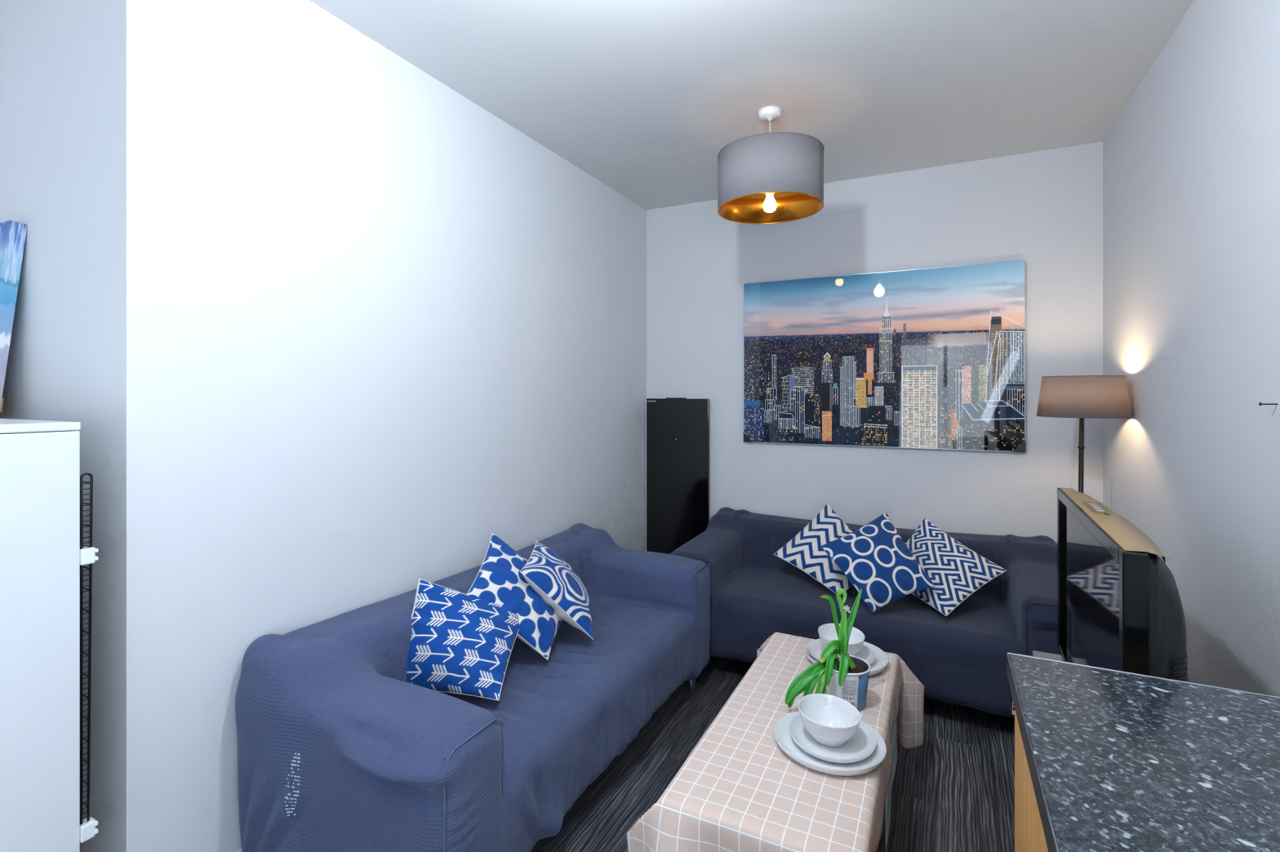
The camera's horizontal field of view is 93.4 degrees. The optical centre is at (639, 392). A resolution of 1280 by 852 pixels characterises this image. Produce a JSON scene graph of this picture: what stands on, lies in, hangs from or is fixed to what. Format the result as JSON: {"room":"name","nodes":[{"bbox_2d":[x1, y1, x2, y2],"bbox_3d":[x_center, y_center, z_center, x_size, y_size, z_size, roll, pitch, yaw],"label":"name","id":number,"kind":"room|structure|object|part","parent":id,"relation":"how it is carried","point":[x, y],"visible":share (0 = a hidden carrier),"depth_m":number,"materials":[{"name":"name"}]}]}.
{"room":"living room","nodes":[
{"label":"living room","id":0,"kind":"room"},
{"bbox_2d":[0,0,127,851],"bbox_3d":[-1.703,0.080,1.763,1.019,2.660,0.100,0,0,26],"label":"wall","id":1,"kind":"structure","parent":0,"point":[64,63],"depth_m":1.59,"materials":[{"name":"grey paint"}]},
{"bbox_2d":[127,0,646,851],"bbox_3d":[-0.598,0.080,2.869,0.030,2.660,3.062,0,0,26],"label":"wall","id":2,"kind":"structure","parent":0,"point":[379,329],"depth_m":1.94,"materials":[{"name":"white paint"}]},
{"bbox_2d":[308,0,1194,210],"bbox_3d":[-0.592,-1.300,1.028,3.662,0.100,6.352,0,0,26],"label":"ceiling","id":3,"kind":"structure","parent":0,"point":[644,98],"depth_m":2.33,"materials":[{"name":"paint"}]},
{"bbox_2d":[717,106,824,224],"bbox_3d":[0.577,-1.026,2.678,0.462,0.449,0.462,0,0,26],"label":"pendant lamp","id":4,"kind":"object","parent":3,"relation":"hanging from","point":[771,177],"visible":1,"depth_m":2.51,"materials":[{"name":"grey fabric"}]},
{"bbox_3d":[0.577,-1.093,2.678,0.007,0.237,0.007,0,0,4],"label":"cord","id":5,"kind":"part","parent":4,"relation":"part of","materials":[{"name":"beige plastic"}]},
{"bbox_3d":[0.577,-0.841,2.678,0.059,0.080,0.059,0,0,27],"label":"bulb","id":6,"kind":"part","parent":4,"relation":"part of","materials":[{"name":"beige glass"}]},
{"bbox_3d":[0.577,-0.936,2.678,0.458,0.243,0.458,0,0,27],"label":"lamp shade","id":7,"kind":"part","parent":4,"relation":"part of","materials":[{"name":"grey fabric"}]},
{"bbox_2d":[530,656,1014,851],"bbox_3d":[-0.592,1.450,1.028,3.662,0.080,6.352,0,0,26],"label":"floor","id":8,"kind":"structure","parent":0,"point":[954,792],"depth_m":2.19,"materials":[{"name":"black"}]},
{"bbox_2d":[0,418,97,851],"bbox_3d":[-1.780,0.738,1.270,0.882,1.345,0.675,0,0,26],"label":"fridge","id":9,"kind":"object","parent":8,"relation":"on","point":[43,556],"visible":1,"depth_m":1.29,"materials":[{"name":"white metal"}]},
{"bbox_2d":[0,220,26,412],"bbox_3d":[-1.956,-0.212,1.781,0.380,0.552,0.095,0,0,26],"label":"print","id":10,"kind":"object","parent":9,"relation":"on","point":[12,233],"visible":1,"depth_m":1.70,"materials":[{"name":"blue paper"}]},
{"bbox_3d":[-1.774,0.074,1.288,0.877,0.018,0.581,0,0,27],"label":"panel","id":11,"kind":"part","parent":9,"relation":"part of","materials":[{"name":"white metal"}]},
{"bbox_2d":[235,523,710,851],"bbox_3d":[-0.399,1.051,2.315,0.814,0.718,1.844,0,0,26],"label":"sofa","id":12,"kind":"object","parent":8,"relation":"on","point":[337,752],"visible":0.86,"depth_m":1.65,"materials":[{"name":"blue fabric"}]},
{"bbox_3d":[-0.742,1.064,1.624,0.804,0.586,0.302,0,0,27],"label":"arm","id":13,"kind":"part","parent":12,"relation":"part of","materials":[{"name":"blue fabric"}]},
{"bbox_3d":[-0.621,1.030,2.432,0.312,0.676,1.821,0,0,27],"label":"backrest","id":14,"kind":"part","parent":12,"relation":"part of","materials":[{"name":"blue fabric"}]},
{"bbox_2d":[406,578,519,701],"bbox_3d":[-0.618,0.789,2.072,0.384,0.343,0.392,0,0,3],"label":"cushion","id":15,"kind":"object","parent":12,"relation":"on","point":[460,643],"visible":0.91,"depth_m":1.96,"materials":[{"name":"fabric"}]},
{"bbox_2d":[466,532,562,660],"bbox_3d":[-0.442,0.766,2.314,0.328,0.387,0.470,0,0,-1],"label":"cushion","id":16,"kind":"object","parent":12,"relation":"on","point":[500,580],"visible":0.68,"depth_m":2.22,"materials":[{"name":"fabric"}]},
{"bbox_3d":[-0.442,0.766,2.314,0.326,0.384,0.467,0,0,-1],"label":"panel","id":17,"kind":"part","parent":16,"relation":"part of","materials":[{"name":"fabric"}]},
{"bbox_2d":[520,540,593,639],"bbox_3d":[-0.344,0.797,2.491,0.277,0.302,0.480,0,0,-8],"label":"cushion","id":18,"kind":"object","parent":12,"relation":"on","point":[548,574],"visible":1,"depth_m":2.34,"materials":[{"name":"fabric"}]},
{"bbox_3d":[-0.273,1.163,2.260,0.538,0.373,1.397,0,0,27],"label":"seat","id":19,"kind":"part","parent":12,"relation":"part of","materials":[{"name":"blue fabric"}]},
{"bbox_3d":[-0.052,1.065,3.011,0.802,0.588,0.289,0,0,27],"label":"arm","id":20,"kind":"part","parent":12,"relation":"part of","materials":[{"name":"blue fabric"}]},
{"bbox_3d":[0.245,1.360,2.884,0.042,0.100,0.042,0,0,27],"label":"leg","id":21,"kind":"part","parent":12,"relation":"part of","materials":[{"name":"black plastic"}]},
{"bbox_2d":[645,397,709,554],"bbox_3d":[0.239,0.721,3.975,0.449,1.378,0.065,0,0,26],"label":"cabinet","id":22,"kind":"object","parent":8,"relation":"on","point":[677,428],"visible":0.66,"depth_m":3.98,"materials":[{"name":"black wood"}]},
{"bbox_3d":[0.249,0.674,3.989,0.439,1.268,0.022,0,0,27],"label":"panel","id":23,"kind":"part","parent":22,"relation":"part of","materials":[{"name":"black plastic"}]},
{"bbox_2d":[670,506,1060,717],"bbox_3d":[1.116,1.060,3.068,1.832,0.699,0.922,0,0,26],"label":"sofa","id":24,"kind":"object","parent":8,"relation":"on","point":[959,657],"visible":0.51,"depth_m":2.81,"materials":[{"name":"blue fabric"}]},
{"bbox_3d":[0.427,1.063,3.414,0.291,0.589,0.906,0,0,27],"label":"arm","id":25,"kind":"part","parent":24,"relation":"part of","materials":[{"name":"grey fabric"}]},
{"bbox_2d":[773,502,853,595],"bbox_3d":[0.996,0.796,3.166,0.377,0.351,0.443,0,0,-32],"label":"cushion","id":26,"kind":"object","parent":24,"relation":"on","point":[804,551],"visible":0.64,"depth_m":3.17,"materials":[{"name":"fabric"}]},
{"bbox_3d":[1.058,1.163,2.952,1.397,0.373,0.627,0,0,27],"label":"seat","id":27,"kind":"part","parent":24,"relation":"part of","materials":[{"name":"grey fabric"}]},
{"bbox_2d":[820,511,935,613],"bbox_3d":[1.127,0.786,2.806,0.426,0.367,0.355,0,0,-25],"label":"cushion","id":28,"kind":"object","parent":24,"relation":"on","point":[873,557],"visible":0.99,"depth_m":2.77,"materials":[{"name":"fabric"}]},
{"bbox_3d":[1.252,1.040,3.341,1.821,0.658,0.312,0,0,27],"label":"backrest","id":29,"kind":"part","parent":24,"relation":"part of","materials":[{"name":"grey fabric"}]},
{"bbox_2d":[905,517,1006,616],"bbox_3d":[1.470,0.808,2.923,0.384,0.332,0.546,0,0,-10],"label":"cushion","id":30,"kind":"object","parent":24,"relation":"on","point":[957,571],"visible":0.73,"depth_m":2.81,"materials":[{"name":"fabric"}]},
{"bbox_3d":[1.806,1.065,2.721,0.288,0.588,0.917,0,0,27],"label":"arm","id":31,"kind":"part","parent":24,"relation":"part of","materials":[{"name":"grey fabric"}]},
{"bbox_2d":[1012,702,1048,851],"bbox_3d":[0.549,0.980,0.167,0.586,0.861,1.950,0,0,26],"label":"base cabinet","id":32,"kind":"object","parent":8,"relation":"on","point":[1029,837],"visible":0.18,"depth_m":1.03,"materials":[{"name":"brown wood"}]},
{"bbox_2d":[1006,652,1279,851],"bbox_3d":[0.548,0.528,0.163,0.605,0.040,1.982,0,0,26],"label":"countertop","id":33,"kind":"structure","parent":32,"relation":"on","point":[1118,761],"depth_m":0.84,"materials":[{"name":"grey stone"}]},
{"bbox_3d":[0.990,0.528,1.048,0.603,0.038,0.004,0,0,27],"label":"edge trim","id":34,"kind":"part","parent":33,"relation":"part of","materials":[{"name":"black stone"}]},
{"bbox_2d":[1032,650,1062,661],"bbox_3d":[1.338,1.160,1.585,0.400,0.500,1.030,0,0,26],"label":"tv stand","id":35,"kind":"object","parent":8,"relation":"on","point":[1036,654],"visible":0.06,"depth_m":2.09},
{"bbox_2d":[1057,487,1188,681],"bbox_3d":[1.269,0.612,1.589,0.294,0.594,0.940,0,0,28],"label":"television","id":36,"kind":"object","parent":35,"relation":"on","point":[1119,605],"visible":0.44,"depth_m":1.36,"materials":[{"name":"black plastic"}]},
{"bbox_3d":[1.264,0.318,1.671,0.040,0.002,0.180,0,0,28],"label":"button plate","id":37,"kind":"part","parent":36,"relation":"part of","materials":[{"name":"brown"}]},
{"bbox_3d":[1.267,0.590,1.590,0.085,0.533,0.932,0,0,28],"label":"casing","id":38,"kind":"part","parent":36,"relation":"part of","materials":[{"name":"black plastic"}]},
{"bbox_2d":[1035,375,1132,493],"bbox_3d":[1.911,0.669,2.606,0.334,1.482,0.334,0,0,26],"label":"floor lamp","id":39,"kind":"object","parent":8,"relation":"on","point":[1081,397],"visible":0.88,"depth_m":2.49,"materials":[{"name":"brown fabric"}]},
{"bbox_3d":[1.911,-0.070,2.606,0.294,0.003,0.294,0,0,27],"label":"shade trim","id":40,"kind":"part","parent":39,"relation":"part of","materials":[{"name":"grey"}]},
{"bbox_3d":[1.911,0.102,2.606,0.334,0.003,0.334,0,0,27],"label":"shade trim","id":41,"kind":"part","parent":39,"relation":"part of","materials":[{"name":"grey"}]},
{"bbox_3d":[1.911,0.016,2.606,0.332,0.172,0.332,0,0,27],"label":"lamp shade","id":42,"kind":"part","parent":39,"relation":"part of","materials":[{"name":"beige fabric"}]},
{"bbox_3d":[0.492,1.185,1.811,0.445,0.450,1.102,0,0,26],"label":"coffee table","id":43,"kind":"object","parent":8,"relation":"on","visible":0},
{"bbox_2d":[626,631,924,851],"bbox_3d":[0.495,1.134,1.802,0.617,0.371,1.343,0,0,26],"label":"tablecloth","id":44,"kind":"object","parent":43,"relation":"on","point":[737,790],"visible":0.7,"depth_m":1.47,"materials":[{"name":"beige fabric"}]},
{"bbox_2d":[785,588,871,711],"bbox_3d":[0.579,0.774,1.809,0.269,0.350,0.139,0,0,-35],"label":"potted plant","id":45,"kind":"object","parent":44,"relation":"on","point":[844,676],"visible":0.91,"depth_m":1.80,"materials":[{"name":"green plant"}]},
{"bbox_3d":[0.631,0.661,1.847,0.020,0.022,0.022,0,0,-26],"label":"dried flower","id":46,"kind":"part","parent":45,"relation":"part of","materials":[{"name":"white plant"}]},
{"bbox_2d":[773,711,886,776],"bbox_3d":[0.506,0.936,1.617,0.286,0.027,0.280,0,0,26],"label":"plate","id":47,"kind":"object","parent":44,"relation":"on","point":[783,736],"visible":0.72,"depth_m":1.55,"materials":[{"name":"grey ceramic"}]},
{"bbox_2d":[789,714,876,763],"bbox_3d":[0.519,0.931,1.631,0.226,0.022,0.228,0,0,26],"label":"plate","id":48,"kind":"object","parent":47,"relation":"on","point":[863,744],"visible":0.67,"depth_m":1.60,"materials":[{"name":"grey ceramic"}]},
{"bbox_2d":[797,693,861,746],"bbox_3d":[0.512,0.897,1.634,0.160,0.085,0.164,0,0,-33],"label":"bowl","id":49,"kind":"object","parent":48,"relation":"on","point":[831,721],"visible":1,"depth_m":1.67,"materials":[{"name":"grey ceramic"}]},
{"bbox_2d":[804,639,888,676],"bbox_3d":[0.730,0.936,2.138,0.280,0.027,0.286,0,0,26],"label":"plate","id":50,"kind":"object","parent":44,"relation":"on","point":[879,664],"visible":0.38,"depth_m":2.12,"materials":[{"name":"grey ceramic"}]},
{"bbox_2d":[808,639,875,665],"bbox_3d":[0.718,0.931,2.151,0.228,0.022,0.225,0,0,26],"label":"plate","id":51,"kind":"object","parent":50,"relation":"on","point":[815,648],"visible":0.3,"depth_m":2.17,"materials":[{"name":"grey ceramic"}]},
{"bbox_2d":[817,623,865,655],"bbox_3d":[0.720,0.897,2.157,0.160,0.086,0.164,0,0,13],"label":"bowl","id":52,"kind":"object","parent":51,"relation":"on","point":[827,632],"visible":0.44,"depth_m":2.19,"materials":[{"name":"grey ceramic"}]},
{"bbox_2d":[884,702,897,850],"bbox_3d":[0.577,1.092,1.911,0.416,0.276,0.457,0,0,26],"label":"cloth","id":53,"kind":"object","parent":43,"relation":"on","point":[893,726],"visible":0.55,"depth_m":1.85,"materials":[{"name":"white fabric"}]},
{"bbox_2d":[646,142,1102,543],"bbox_3d":[1.241,0.080,3.596,2.672,2.660,0.120,0,0,26],"label":"wall","id":54,"kind":"structure","parent":0,"point":[1043,209],"depth_m":3.40,"materials":[{"name":"grey paint"}]},
{"bbox_2d":[743,260,1025,452],"bbox_3d":[1.328,-0.190,3.466,1.502,0.995,0.028,0,0,26],"label":"wall picture","id":55,"kind":"object","parent":54,"relation":"attached to","point":[932,357],"visible":1,"depth_m":3.41,"materials":[{"name":"multicoloured paper"}]},
{"bbox_2d":[1102,0,1279,697],"bbox_3d":[0.993,0.080,0.238,0.120,2.660,6.352,0,0,26],"label":"wall","id":56,"kind":"structure","parent":0,"point":[1191,162],"depth_m":1.83,"materials":[{"name":"grey paint"}]},
{"bbox_2d":[1258,402,1277,405],"bbox_3d":[1.513,0.027,1.453,0.032,0.008,0.008,0,0,26],"label":"nail","id":57,"kind":"object","parent":56,"relation":"attached to","point":[1260,403],"visible":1,"depth_m":1.45,"materials":[{"name":"black metal"}]}
]}

